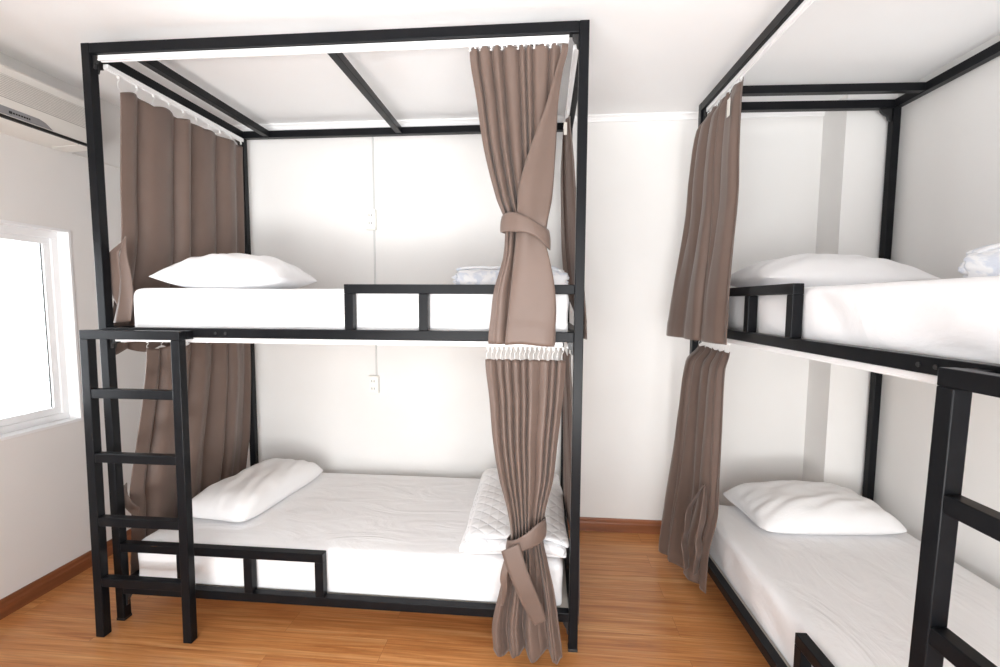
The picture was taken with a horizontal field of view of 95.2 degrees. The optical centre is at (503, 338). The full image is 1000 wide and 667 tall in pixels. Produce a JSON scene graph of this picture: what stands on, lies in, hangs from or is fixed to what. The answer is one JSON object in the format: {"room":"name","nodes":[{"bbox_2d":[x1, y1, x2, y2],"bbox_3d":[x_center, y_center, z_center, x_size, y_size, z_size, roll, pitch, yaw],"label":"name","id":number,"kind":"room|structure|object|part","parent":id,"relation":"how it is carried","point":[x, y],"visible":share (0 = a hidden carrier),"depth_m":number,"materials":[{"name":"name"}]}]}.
{"room":"dormitory","nodes":[
{"label":"dormitory","id":0,"kind":"room"},
{"bbox_2d":[0,52,165,599],"bbox_3d":[-2.428,0.070,1.034,0.160,2.537,4.041,1,5,5],"label":"wall","id":1,"kind":"structure","parent":0,"point":[45,520],"depth_m":2.30,"materials":[{"name":"paint"}]},
{"bbox_2d":[0,219,82,440],"bbox_3d":[-2.339,-0.012,1.719,0.109,0.993,1.354,1,5,5],"label":"window","id":2,"kind":"structure","parent":1,"relation":"in","point":[59,412],"depth_m":2.34,"materials":[{"name":"white plastic"}]},
{"bbox_3d":[-2.374,-0.012,1.722,0.026,0.899,1.270,1,5,5],"label":"sash","id":3,"kind":"part","parent":2,"relation":"part of","materials":[{"name":"white plastic"}]},
{"bbox_2d":[0,63,86,151],"bbox_3d":[-2.162,-1.018,1.854,0.203,0.234,0.865,1,5,5],"label":"air conditioner","id":4,"kind":"object","parent":1,"relation":"attached to","point":[33,110],"visible":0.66,"depth_m":2.04,"materials":[{"name":"plastic"}]},
{"bbox_3d":[-2.060,-0.947,1.897,0.004,0.034,0.355,1,5,5],"label":"display panel","id":5,"kind":"part","parent":4,"relation":"part of","materials":[{"name":"white plastic"}]},
{"bbox_2d":[0,528,130,619],"bbox_3d":[-2.348,1.294,1.123,0.016,0.083,4.041,1,5,5],"label":"baseboard","id":6,"kind":"structure","parent":1,"relation":"attached to","point":[16,600],"depth_m":2.25,"materials":[{"name":"brown wood"}]},
{"bbox_2d":[72,153,119,168],"bbox_3d":[-2.193,-0.980,2.657,0.006,0.006,0.609,1,5,5],"label":"cord","id":7,"kind":"object","parent":1,"relation":"attached to","point":[72,153],"visible":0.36,"depth_m":2.43,"materials":[{"name":"plastic"}]},
{"bbox_2d":[0,530,769,666],"bbox_3d":[-0.047,1.414,0.935,5.036,0.100,4.441,1,5,5],"label":"floor","id":8,"kind":"structure","parent":0,"point":[638,607],"depth_m":1.99,"materials":[{"name":"laminate"}]},
{"bbox_2d":[79,20,589,652],"bbox_3d":[-0.674,0.008,2.317,2.057,2.479,1.104,1,5,5],"label":"bunk bed","id":9,"kind":"object","parent":8,"relation":"on","point":[110,57],"visible":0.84,"depth_m":1.90,"materials":[{"name":"black paint"}]},
{"bbox_3d":[-1.711,0.027,1.974,0.037,2.475,0.037,1,5,5],"label":"post","id":10,"kind":"part","parent":9,"relation":"part of","materials":[{"name":"black metal"}]},
{"bbox_3d":[-1.676,1.081,2.538,0.037,0.039,0.926,1,5,5],"label":"rail","id":11,"kind":"part","parent":9,"relation":"part of","materials":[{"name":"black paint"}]},
{"bbox_3d":[-1.663,-1.222,2.357,0.037,0.041,0.926,1,5,5],"label":"rail","id":12,"kind":"part","parent":9,"relation":"part of","materials":[{"name":"metal"}]},
{"bbox_2d":[109,76,244,354],"bbox_3d":[-1.642,-0.562,2.397,0.165,1.216,0.899,1,5,5],"label":"curtain","id":13,"kind":"object","parent":9,"relation":"hanging from","point":[182,189],"visible":0.7,"depth_m":2.23,"materials":[{"name":"brown fabric"}]},
{"bbox_2d":[124,342,250,573],"bbox_3d":[-1.670,0.545,2.490,0.135,1.130,0.893,1,5,5],"label":"curtain","id":14,"kind":"object","parent":9,"relation":"hanging from","point":[218,374],"visible":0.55,"depth_m":2.45,"materials":[{"name":"brown fabric"}]},
{"bbox_3d":[-1.233,0.931,2.003,0.932,0.038,0.037,1,5,5],"label":"guard rail","id":15,"kind":"part","parent":9,"relation":"part of","materials":[{"name":"black paint"}]},
{"bbox_3d":[-1.629,-0.048,2.930,0.037,2.475,0.037,1,5,5],"label":"post","id":16,"kind":"part","parent":9,"relation":"part of","materials":[{"name":"black metal"}]},
{"bbox_3d":[-0.701,-1.172,1.793,1.976,0.041,0.037,1,5,5],"label":"rail","id":17,"kind":"part","parent":9,"relation":"part of","materials":[{"name":"metal"}]},
{"bbox_3d":[-0.708,-0.019,1.884,1.976,0.039,0.037,1,5,5],"label":"deck rail","id":18,"kind":"part","parent":9,"relation":"part of","materials":[{"name":"black metal"}]},
{"bbox_3d":[-0.715,1.131,1.975,1.976,0.039,0.037,1,5,5],"label":"rail","id":19,"kind":"part","parent":9,"relation":"part of","materials":[{"name":"black metal"}]},
{"bbox_2d":[138,473,562,605],"bbox_3d":[-0.673,0.988,2.444,1.938,0.201,0.918,1,5,5],"label":"mattress","id":20,"kind":"object","parent":9,"relation":"on","point":[385,535],"visible":0.58,"depth_m":2.08,"materials":[{"name":"white fabric"}]},
{"bbox_2d":[192,458,322,521],"bbox_3d":[-1.355,0.804,2.539,0.367,0.143,0.674,1,5,11],"label":"pillow","id":21,"kind":"object","parent":20,"relation":"on","point":[241,497],"visible":0.98,"depth_m":2.37,"materials":[{"name":"white fabric"}]},
{"bbox_2d":[459,468,568,557],"bbox_3d":[0.070,0.839,2.301,0.469,0.123,0.786,1,5,4],"label":"quilt","id":22,"kind":"object","parent":20,"relation":"on","point":[487,531],"visible":0.47,"depth_m":2.06,"materials":[{"name":"white fabric"}]},
{"bbox_2d":[133,288,568,331],"bbox_3d":[-0.640,-0.155,2.352,1.895,0.184,0.918,1,5,5],"label":"mattress","id":23,"kind":"object","parent":9,"relation":"on","point":[153,307],"visible":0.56,"depth_m":1.92,"materials":[{"name":"white fabric"}]},
{"bbox_2d":[149,253,316,288],"bbox_3d":[-1.252,-0.321,2.170,0.580,0.170,0.404,0,5,2],"label":"pillow","id":24,"kind":"object","parent":23,"relation":"on","point":[231,270],"visible":0.84,"depth_m":2.00,"materials":[{"name":"white fabric"}]},
{"bbox_2d":[451,266,568,284],"bbox_3d":[0.036,-0.311,2.335,0.607,0.138,0.189,0,5,-1],"label":"rolled blanket","id":25,"kind":"object","parent":23,"relation":"on","point":[474,275],"visible":0.48,"depth_m":2.27,"materials":[{"name":"white fabric"}]},
{"bbox_3d":[-0.619,-1.247,2.750,1.976,0.041,0.037,1,5,5],"label":"rail","id":26,"kind":"part","parent":9,"relation":"part of","materials":[{"name":"metal"}]},
{"bbox_3d":[-0.183,-0.198,1.825,0.925,0.037,0.037,1,5,5],"label":"guard rail","id":27,"kind":"part","parent":9,"relation":"part of","materials":[{"name":"black metal"}]},
{"bbox_2d":[469,42,568,346],"bbox_3d":[0.047,-0.546,1.721,0.381,1.144,0.170,1,5,5],"label":"curtain","id":28,"kind":"object","parent":9,"relation":"hanging from","point":[517,89],"visible":1,"depth_m":1.73,"materials":[{"name":"brown fabric"}]},
{"bbox_2d":[485,347,565,664],"bbox_3d":[0.078,0.651,1.804,0.324,1.230,0.170,1,5,5],"label":"curtain","id":29,"kind":"object","parent":9,"relation":"hanging from","point":[526,396],"visible":1,"depth_m":1.80,"materials":[{"name":"brown fabric"}]},
{"bbox_3d":[0.377,-0.022,2.760,0.037,2.475,0.037,1,5,5],"label":"post","id":30,"kind":"part","parent":9,"relation":"part of","materials":[{"name":"black metal"}]},
{"bbox_3d":[0.330,1.107,2.368,0.037,0.039,0.926,1,5,5],"label":"rail","id":31,"kind":"part","parent":9,"relation":"part of","materials":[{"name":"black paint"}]},
{"bbox_3d":[0.336,-0.044,2.277,0.037,0.039,0.926,1,5,5],"label":"deck rail","id":32,"kind":"part","parent":9,"relation":"part of","materials":[{"name":"black metal"}]},
{"bbox_2d":[563,345,579,623],"bbox_3d":[0.319,0.613,2.161,0.083,1.190,0.496,1,5,5],"label":"curtain","id":33,"kind":"object","parent":9,"relation":"hanging from","point":[567,395],"visible":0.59,"depth_m":2.10,"materials":[{"name":"brown fabric"}]},
{"bbox_2d":[561,110,586,339],"bbox_3d":[0.367,-0.588,2.421,0.129,1.144,0.539,1,5,5],"label":"curtain","id":34,"kind":"object","parent":9,"relation":"hanging from","point":[568,182],"visible":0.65,"depth_m":2.41,"materials":[{"name":"fabric"}]},
{"bbox_3d":[0.343,-1.197,2.186,0.037,0.041,0.926,1,5,5],"label":"rail","id":35,"kind":"part","parent":9,"relation":"part of","materials":[{"name":"metal"}]},
{"bbox_3d":[0.295,0.052,1.803,0.037,2.475,0.037,1,5,5],"label":"post","id":36,"kind":"part","parent":9,"relation":"part of","materials":[{"name":"black metal"}]},
{"bbox_2d":[689,0,999,666],"bbox_3d":[1.418,0.088,1.464,1.099,2.479,2.052,1,5,3],"label":"bunk bed","id":37,"kind":"object","parent":8,"relation":"on","point":[945,506],"visible":0.42,"depth_m":1.39,"materials":[{"name":"black paint"}]},
{"bbox_2d":[658,343,729,592],"bbox_3d":[0.953,0.612,2.297,0.177,1.218,0.517,1,5,3],"label":"curtain","id":38,"kind":"object","parent":37,"relation":"hanging from","point":[691,503],"visible":0.99,"depth_m":2.25,"materials":[{"name":"brown fabric"}]},
{"bbox_3d":[1.041,0.003,2.490,0.037,2.475,0.037,1,5,3],"label":"post","id":39,"kind":"part","parent":37,"relation":"part of","materials":[{"name":"black metal"}]},
{"bbox_2d":[666,76,743,344],"bbox_3d":[0.987,-0.572,2.186,0.155,1.156,0.578,0,5,-4],"label":"curtain","id":40,"kind":"object","parent":37,"relation":"hanging from","point":[699,306],"visible":1,"depth_m":2.14,"materials":[{"name":"fabric"}]},
{"bbox_3d":[0.979,1.173,1.574,0.037,0.039,1.976,1,5,3],"label":"rail","id":41,"kind":"part","parent":37,"relation":"part of","materials":[{"name":"black metal"}]},
{"bbox_3d":[0.992,-1.131,1.392,0.037,0.041,1.976,1,5,3],"label":"rail","id":42,"kind":"part","parent":37,"relation":"part of","materials":[{"name":"metal"}]},
{"bbox_3d":[1.016,-0.204,1.992,0.037,0.037,0.925,1,5,3],"label":"guard rail","id":43,"kind":"part","parent":37,"relation":"part of","materials":[{"name":"black metal"}]},
{"bbox_3d":[1.529,-1.204,2.368,0.926,0.041,0.037,1,5,3],"label":"rail","id":44,"kind":"part","parent":37,"relation":"part of","materials":[{"name":"metal"}]},
{"bbox_3d":[0.951,1.020,1.039,0.037,0.038,0.932,1,5,3],"label":"guard rail","id":45,"kind":"part","parent":37,"relation":"part of","materials":[{"name":"black metal"}]},
{"bbox_2d":[709,505,999,666],"bbox_3d":[1.460,1.072,1.539,0.918,0.199,1.918,1,5,3],"label":"mattress","id":46,"kind":"object","parent":37,"relation":"on","point":[853,596],"visible":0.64,"depth_m":1.76,"materials":[{"name":"white fabric"}]},
{"bbox_2d":[723,480,906,534],"bbox_3d":[1.551,0.834,2.329,0.680,0.156,0.443,0,5,0],"label":"pillow","id":47,"kind":"object","parent":46,"relation":"on","point":[778,506],"visible":1,"depth_m":2.17,"materials":[{"name":"white fabric"}]},
{"bbox_2d":[727,276,999,363],"bbox_3d":[1.467,-0.075,1.448,0.918,0.190,1.918,1,5,3],"label":"mattress","id":48,"kind":"object","parent":37,"relation":"on","point":[958,318],"visible":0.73,"depth_m":1.14,"materials":[{"name":"white fabric"}]},
{"bbox_2d":[730,253,940,286],"bbox_3d":[1.466,-0.308,2.119,0.741,0.172,0.444,0,5,-1],"label":"pillow","id":49,"kind":"object","parent":48,"relation":"on","point":[810,269],"visible":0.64,"depth_m":1.92,"materials":[{"name":"white fabric"}]},
{"bbox_2d":[958,243,999,277],"bbox_3d":[1.723,-0.234,1.367,0.196,0.146,0.516,-4,6,-43],"label":"rolled blanket","id":50,"kind":"object","parent":48,"relation":"on","point":[983,261],"visible":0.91,"depth_m":1.48,"materials":[{"name":"white fabric"}]},
{"bbox_3d":[0.986,0.022,1.483,0.037,0.039,1.976,1,5,3],"label":"deck rail","id":51,"kind":"part","parent":37,"relation":"part of","materials":[{"name":"black paint"}]},
{"bbox_3d":[2.003,0.013,2.437,0.037,2.475,0.037,1,5,3],"label":"post","id":52,"kind":"part","parent":37,"relation":"part of","materials":[{"name":"black metal"}]},
{"bbox_3d":[1.954,-1.121,1.339,0.037,0.041,1.976,1,5,3],"label":"rail","id":53,"kind":"part","parent":37,"relation":"part of","materials":[{"name":"metal"}]},
{"bbox_2d":[0,0,999,125],"bbox_3d":[-0.031,-1.214,0.728,5.036,0.100,4.441,1,5,5],"label":"ceiling","id":54,"kind":"structure","parent":0,"point":[646,56],"depth_m":1.96,"materials":[{"name":"paint"}]},
{"bbox_2d":[186,116,823,519],"bbox_3d":[0.140,-0.063,2.913,5.036,2.537,0.150,1,5,5],"label":"wall","id":55,"kind":"structure","parent":0,"point":[439,213],"depth_m":2.83,"materials":[{"name":"paint"}]},
{"bbox_2d":[366,209,376,229],"bbox_3d":[-0.824,-0.743,2.849,0.064,0.125,0.034,1,5,5],"label":"wall outlet","id":56,"kind":"object","parent":55,"relation":"attached to","point":[371,214],"visible":1,"depth_m":2.83,"materials":[{"name":"beige plastic"}]},
{"bbox_2d":[372,137,374,208],"bbox_3d":[-0.808,-1.052,2.837,0.010,0.486,0.008,1,5,5],"label":"cable conduit","id":57,"kind":"object","parent":55,"relation":"attached to","point":[372,137],"visible":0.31,"depth_m":2.83,"materials":[{"name":"plastic"}]},
{"bbox_2d":[368,375,379,393],"bbox_3d":[-0.830,0.293,2.930,0.064,0.115,0.034,1,5,5],"label":"wall outlet","id":58,"kind":"object","parent":55,"relation":"attached to","point":[374,383],"visible":1,"depth_m":2.92,"materials":[{"name":"beige plastic"}]},
{"bbox_2d":[373,230,376,374],"bbox_3d":[-0.813,-0.224,2.902,0.010,0.916,0.008,1,5,5],"label":"cable conduit","id":59,"kind":"object","parent":55,"relation":"attached to","point":[373,230],"visible":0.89,"depth_m":2.88,"materials":[{"name":"plastic"}]},
{"bbox_2d":[200,111,825,132],"bbox_3d":[-0.160,-1.306,2.751,3.974,0.036,0.030,1,5,5],"label":"trim","id":60,"kind":"structure","parent":55,"relation":"attached to","point":[661,116],"depth_m":2.74,"materials":[{"name":"paint"}]},
{"bbox_2d":[567,517,661,533],"bbox_3d":[-0.181,1.163,2.953,3.988,0.083,0.016,1,5,5],"label":"baseboard","id":61,"kind":"structure","parent":55,"relation":"attached to","point":[586,523],"depth_m":2.87,"materials":[{"name":"brown wood"}]},
{"bbox_2d":[802,94,897,495],"bbox_3d":[1.928,-0.026,2.582,0.248,2.537,0.206,1,5,5],"label":"wall pillar","id":62,"kind":"structure","parent":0,"point":[853,153],"depth_m":2.50,"materials":[{"name":"paint"}]},
{"bbox_2d":[874,34,999,588],"bbox_3d":[2.017,0.126,0.656,0.150,2.537,4.047,1,5,3],"label":"wall","id":63,"kind":"structure","parent":0,"point":[947,196],"depth_m":2.10,"materials":[{"name":"paint"}]}
]}

